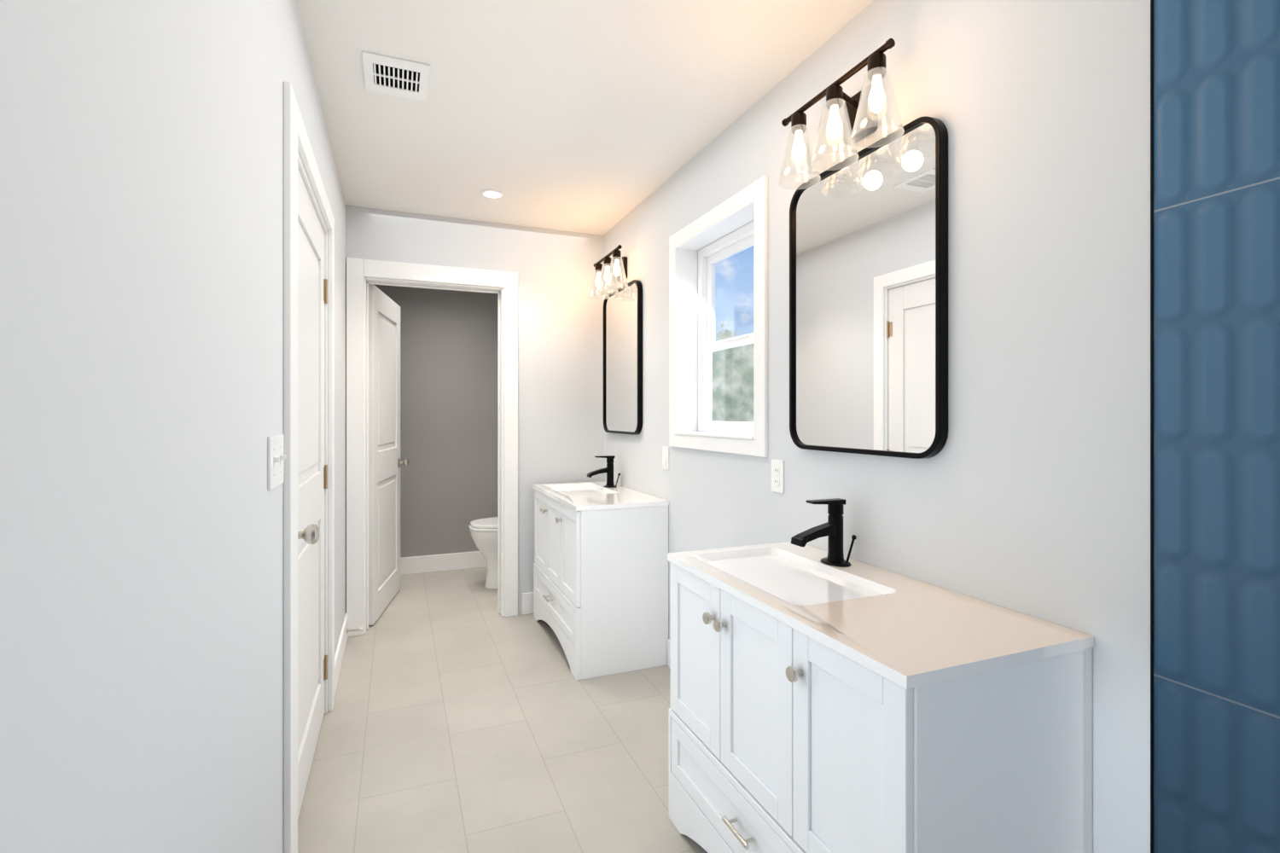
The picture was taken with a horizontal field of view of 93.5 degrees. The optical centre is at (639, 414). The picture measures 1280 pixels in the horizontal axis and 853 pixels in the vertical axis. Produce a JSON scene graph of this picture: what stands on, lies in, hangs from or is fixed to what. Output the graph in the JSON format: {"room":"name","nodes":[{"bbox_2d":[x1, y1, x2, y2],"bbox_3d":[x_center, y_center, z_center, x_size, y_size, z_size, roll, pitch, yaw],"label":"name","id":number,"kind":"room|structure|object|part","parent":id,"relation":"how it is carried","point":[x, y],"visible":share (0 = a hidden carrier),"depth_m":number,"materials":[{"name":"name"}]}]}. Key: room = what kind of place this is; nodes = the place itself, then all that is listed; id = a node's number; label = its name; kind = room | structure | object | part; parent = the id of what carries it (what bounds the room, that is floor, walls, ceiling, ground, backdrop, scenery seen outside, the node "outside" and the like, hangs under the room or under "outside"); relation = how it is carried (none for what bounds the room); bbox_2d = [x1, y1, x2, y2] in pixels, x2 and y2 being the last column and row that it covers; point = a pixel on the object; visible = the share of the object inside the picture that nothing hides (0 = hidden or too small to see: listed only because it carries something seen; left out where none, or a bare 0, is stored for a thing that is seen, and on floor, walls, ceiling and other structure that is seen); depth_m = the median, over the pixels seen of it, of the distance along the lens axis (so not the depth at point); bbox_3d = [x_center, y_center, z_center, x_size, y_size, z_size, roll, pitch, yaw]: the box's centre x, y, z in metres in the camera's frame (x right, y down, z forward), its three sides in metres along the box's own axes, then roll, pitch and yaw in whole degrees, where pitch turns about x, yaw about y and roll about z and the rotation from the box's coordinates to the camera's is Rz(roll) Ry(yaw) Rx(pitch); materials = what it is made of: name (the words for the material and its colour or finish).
{"room":"bathroom","nodes":[
{"label":"bathroom","id":0,"kind":"room"},
{"bbox_2d":[0,0,345,852],"bbox_3d":[-0.999,0.035,1.600,0.115,2.450,6.715,0,0,-22],"label":"wall","id":1,"kind":"structure","parent":0,"point":[142,141],"depth_m":0.70,"materials":[{"name":"white paint"}]},
{"bbox_2d":[267,434,285,490],"bbox_3d":[-0.862,0.110,1.437,0.016,0.122,0.170,0,0,-22],"label":"wall switch","id":2,"kind":"object","parent":1,"relation":"attached to","point":[276,456],"visible":1,"depth_m":1.41,"materials":[{"name":"white plastic"}]},
{"bbox_2d":[283,81,334,852],"bbox_3d":[-1.176,0.203,2.062,0.133,2.115,1.165,0,0,-22],"label":"door frame","id":3,"kind":"structure","parent":1,"relation":"attached to","point":[298,153],"depth_m":1.59,"materials":[{"name":"white wood"}]},
{"bbox_2d":[297,168,327,820],"bbox_3d":[-1.169,0.244,2.097,0.179,2.015,0.952,0,0,-22],"label":"door","id":4,"kind":"structure","parent":1,"relation":"in","point":[311,234],"depth_m":2.14,"materials":[{"name":"white wood"}]},
{"bbox_3d":[-1.010,0.347,1.703,0.179,0.064,0.102,0,0,-22],"label":"knob","id":5,"kind":"part","parent":4,"relation":"part of","materials":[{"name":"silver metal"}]},
{"bbox_3d":[-1.316,0.272,2.524,0.015,1.680,0.050,0,0,-22],"label":"left door hinge","id":6,"kind":"part","parent":4,"relation":"part of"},
{"bbox_2d":[346,627,362,633],"bbox_3d":[-1.569,1.185,3.313,0.082,0.023,0.024,0,0,-22],"label":"door stop","id":7,"kind":"object","parent":1,"relation":"attached to","point":[360,629],"visible":1,"depth_m":3.31,"materials":[{"name":"white metal"}]},
{"bbox_2d":[334,592,670,696],"bbox_3d":[0.033,1.192,1.254,1.540,0.135,5.300,0,0,-22],"label":"baseboard","id":8,"kind":"structure","parent":1,"relation":"attached to","point":[527,598],"depth_m":3.08,"materials":[{"name":"white wood"}]},
{"bbox_2d":[373,284,497,558],"bbox_3d":[-1.467,0.035,4.970,1.540,2.450,0.115,0,0,-22],"label":"wall","id":9,"kind":"structure","parent":0,"point":[449,338],"depth_m":4.87,"materials":[{"name":"grey paint"}]},
{"bbox_2d":[400,551,486,575],"bbox_3d":[-1.223,1.192,4.367,1.540,0.135,1.185,0,0,-22],"label":"baseboard","id":10,"kind":"structure","parent":9,"relation":"attached to","point":[423,564],"depth_m":4.84,"materials":[{"name":"white wood"}]},
{"bbox_2d":[345,205,603,615],"bbox_3d":[-0.980,0.035,3.764,1.540,2.450,0.115,0,0,-22],"label":"wall","id":11,"kind":"structure","parent":0,"point":[561,422],"depth_m":3.83,"materials":[{"name":"white paint"}]},
{"bbox_2d":[368,284,409,625],"bbox_3d":[-1.699,0.238,3.942,0.178,2.028,0.781,0,0,-5],"label":"door","id":12,"kind":"structure","parent":11,"relation":"in","point":[384,313],"depth_m":3.85,"materials":[{"name":"white wood"}]},
{"bbox_3d":[-1.732,0.342,4.274,0.178,0.064,0.114,0,0,-22],"label":"knob","id":13,"kind":"part","parent":12,"relation":"part of","materials":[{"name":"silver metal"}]},
{"bbox_2d":[346,257,517,636],"bbox_3d":[-1.240,0.185,3.659,0.970,2.150,0.151,0,0,-22],"label":"door frame","id":14,"kind":"structure","parent":11,"relation":"attached to","point":[360,272],"depth_m":3.52,"materials":[{"name":"white wood"}]},
{"bbox_2d":[297,567,707,852],"bbox_3d":[-0.270,1.290,1.832,2.010,0.060,7.000,0,0,-22],"label":"floor","id":15,"kind":"structure","parent":0,"point":[455,724],"depth_m":2.32,"materials":[{"name":"tile"}]},
{"bbox_2d":[468,517,497,589],"bbox_3d":[-0.879,0.852,4.498,0.771,0.817,0.460,0,0,-22],"label":"toilet","id":16,"kind":"object","parent":15,"relation":"on","point":[483,532],"visible":0.26,"depth_m":4.31,"materials":[{"name":"white ceramic"}]},
{"bbox_3d":[-0.965,0.806,4.463,0.585,0.044,0.384,0,0,-22],"label":"seat","id":17,"kind":"part","parent":16,"relation":"part of","materials":[{"name":"white ceramic"}]},
{"bbox_2d":[532,455,669,680],"bbox_3d":[-0.274,0.754,3.383,0.513,1.012,0.971,0,0,-22],"label":"vanity","id":18,"kind":"object","parent":15,"relation":"on","point":[601,562],"visible":1,"depth_m":2.97,"materials":[{"name":"white wood"}]},
{"bbox_3d":[-0.495,0.775,3.294,0.036,0.492,0.412,0,0,-22],"label":"knob","id":19,"kind":"part","parent":18,"relation":"part of","materials":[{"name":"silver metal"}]},
{"bbox_3d":[-0.470,0.688,3.304,0.018,0.456,0.954,0,0,-22],"label":"door","id":20,"kind":"part","parent":18,"relation":"part of","materials":[{"name":"white wood"}]},
{"bbox_2d":[587,455,620,488],"bbox_3d":[-0.218,0.342,3.613,0.197,0.187,0.098,0,0,-22],"label":"faucet","id":21,"kind":"object","parent":18,"relation":"on","point":[609,469],"depth_m":3.61,"materials":[{"name":"black metal"}]},
{"bbox_2d":[667,498,1094,852],"bbox_3d":[0.475,0.754,1.529,0.513,1.012,0.957,0,0,-22],"label":"vanity","id":22,"kind":"object","parent":15,"relation":"on","point":[823,701],"visible":1,"depth_m":1.20,"materials":[{"name":"white wood"}]},
{"bbox_3d":[0.253,0.775,1.440,0.036,0.492,0.407,0,0,-22],"label":"knob","id":23,"kind":"part","parent":22,"relation":"part of","materials":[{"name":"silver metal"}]},
{"bbox_3d":[0.279,0.688,1.450,0.018,0.456,0.940,0,0,-22],"label":"door","id":24,"kind":"part","parent":22,"relation":"part of","materials":[{"name":"white wood"}]},
{"bbox_2d":[791,498,856,567],"bbox_3d":[0.534,0.342,1.749,0.197,0.187,0.098,0,0,-22],"label":"faucet","id":25,"kind":"object","parent":22,"relation":"on","point":[833,528],"depth_m":1.74,"materials":[{"name":"black metal"}]},
{"bbox_2d":[295,0,873,235],"bbox_3d":[-0.270,-1.230,1.832,2.010,0.080,7.000,0,0,-22],"label":"ceiling","id":26,"kind":"structure","parent":0,"point":[576,112],"depth_m":2.23,"materials":[{"name":"white paint"}]},
{"bbox_2d":[361,51,430,101],"bbox_3d":[-0.857,-1.186,2.124,0.210,0.007,0.250,0,0,-22],"label":"ceiling vent","id":27,"kind":"object","parent":26,"relation":"in","point":[384,74],"visible":1,"depth_m":2.11,"materials":[{"name":"white metal"}]},
{"bbox_2d":[480,189,504,198],"bbox_3d":[-0.795,-1.186,3.244,0.124,0.007,0.124,0,0,-22],"label":"recessed light","id":28,"kind":"object","parent":26,"relation":"in","point":[491,194],"visible":1,"depth_m":3.24,"materials":[{"name":"white"}]},
{"bbox_2d":[603,0,1150,852],"bbox_3d":[0.561,0.035,2.230,0.170,2.450,6.715,0,0,-22],"label":"wall","id":29,"kind":"structure","parent":0,"point":[1035,502],"depth_m":1.36,"materials":[{"name":"white paint"}]},
{"bbox_2d":[587,244,628,298],"bbox_3d":[-0.178,-0.841,3.605,0.170,0.229,0.471,0,0,-22],"label":"sconce","id":30,"kind":"object","parent":29,"relation":"attached to","point":[619,270],"visible":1,"depth_m":3.58,"materials":[{"name":"clear glass"}]},
{"bbox_2d":[602,279,642,435],"bbox_3d":[-0.113,-0.324,3.632,0.029,0.876,0.615,0,0,-22],"label":"mirror","id":31,"kind":"object","parent":29,"relation":"attached to","point":[622,313],"visible":1,"depth_m":3.58,"materials":[{"name":"black metal"}]},
{"bbox_2d":[662,446,669,470],"bbox_3d":[0.128,0.220,3.061,0.010,0.116,0.072,0,0,-22],"label":"switch","id":32,"kind":"object","parent":29,"relation":"attached to","point":[665,449],"visible":1,"depth_m":3.05,"materials":[{"name":"white plastic"}]},
{"bbox_2d":[669,174,767,457],"bbox_3d":[0.376,-0.362,2.635,0.173,1.039,0.839,0,0,-22],"label":"window","id":33,"kind":"structure","parent":29,"relation":"in","point":[750,204],"depth_m":2.66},
{"bbox_2d":[698,221,753,434],"bbox_3d":[0.441,-0.363,2.661,0.060,0.891,0.691,0,0,-22],"label":"window unit","id":34,"kind":"structure","parent":29,"relation":"in","point":[741,239],"depth_m":2.91,"materials":[{"name":"white plastic"}]},
{"bbox_2d":[771,459,784,493],"bbox_3d":[0.492,0.220,2.161,0.008,0.116,0.072,0,0,-22],"label":"outlet","id":35,"kind":"object","parent":29,"relation":"attached to","point":[777,466],"visible":1,"depth_m":2.15,"materials":[{"name":"white plastic"}]},
{"bbox_2d":[777,38,904,187],"bbox_3d":[0.574,-0.841,1.741,0.170,0.229,0.471,0,0,-22],"label":"sconce","id":36,"kind":"object","parent":29,"relation":"attached to","point":[861,110],"visible":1,"depth_m":1.72,"materials":[{"name":"clear glass"}]},
{"bbox_2d":[789,116,948,459],"bbox_3d":[0.637,-0.324,1.774,0.029,0.876,0.615,0,0,-22],"label":"mirror","id":37,"kind":"object","parent":29,"relation":"attached to","point":[869,239],"visible":1,"depth_m":1.70,"materials":[{"name":"black metal"}]},
{"bbox_2d":[1150,0,1279,852],"bbox_3d":[1.328,0.035,0.084,0.014,2.450,2.161,0,0,-22],"label":"shower wall tile","id":38,"kind":"structure","parent":29,"relation":"attached to","point":[1215,64],"depth_m":1.00,"materials":[{"name":"blue tile"}]},
{"label":"outside","id":39,"kind":"structure","parent":0,"visible":0},
{"bbox_2d":[709,245,753,434],"bbox_3d":[1.989,-3.740,11.859,18.000,12.000,0.050,0,0,10],"label":"sky","id":40,"kind":"structure","parent":39,"point":[732,369],"depth_m":11.86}
]}

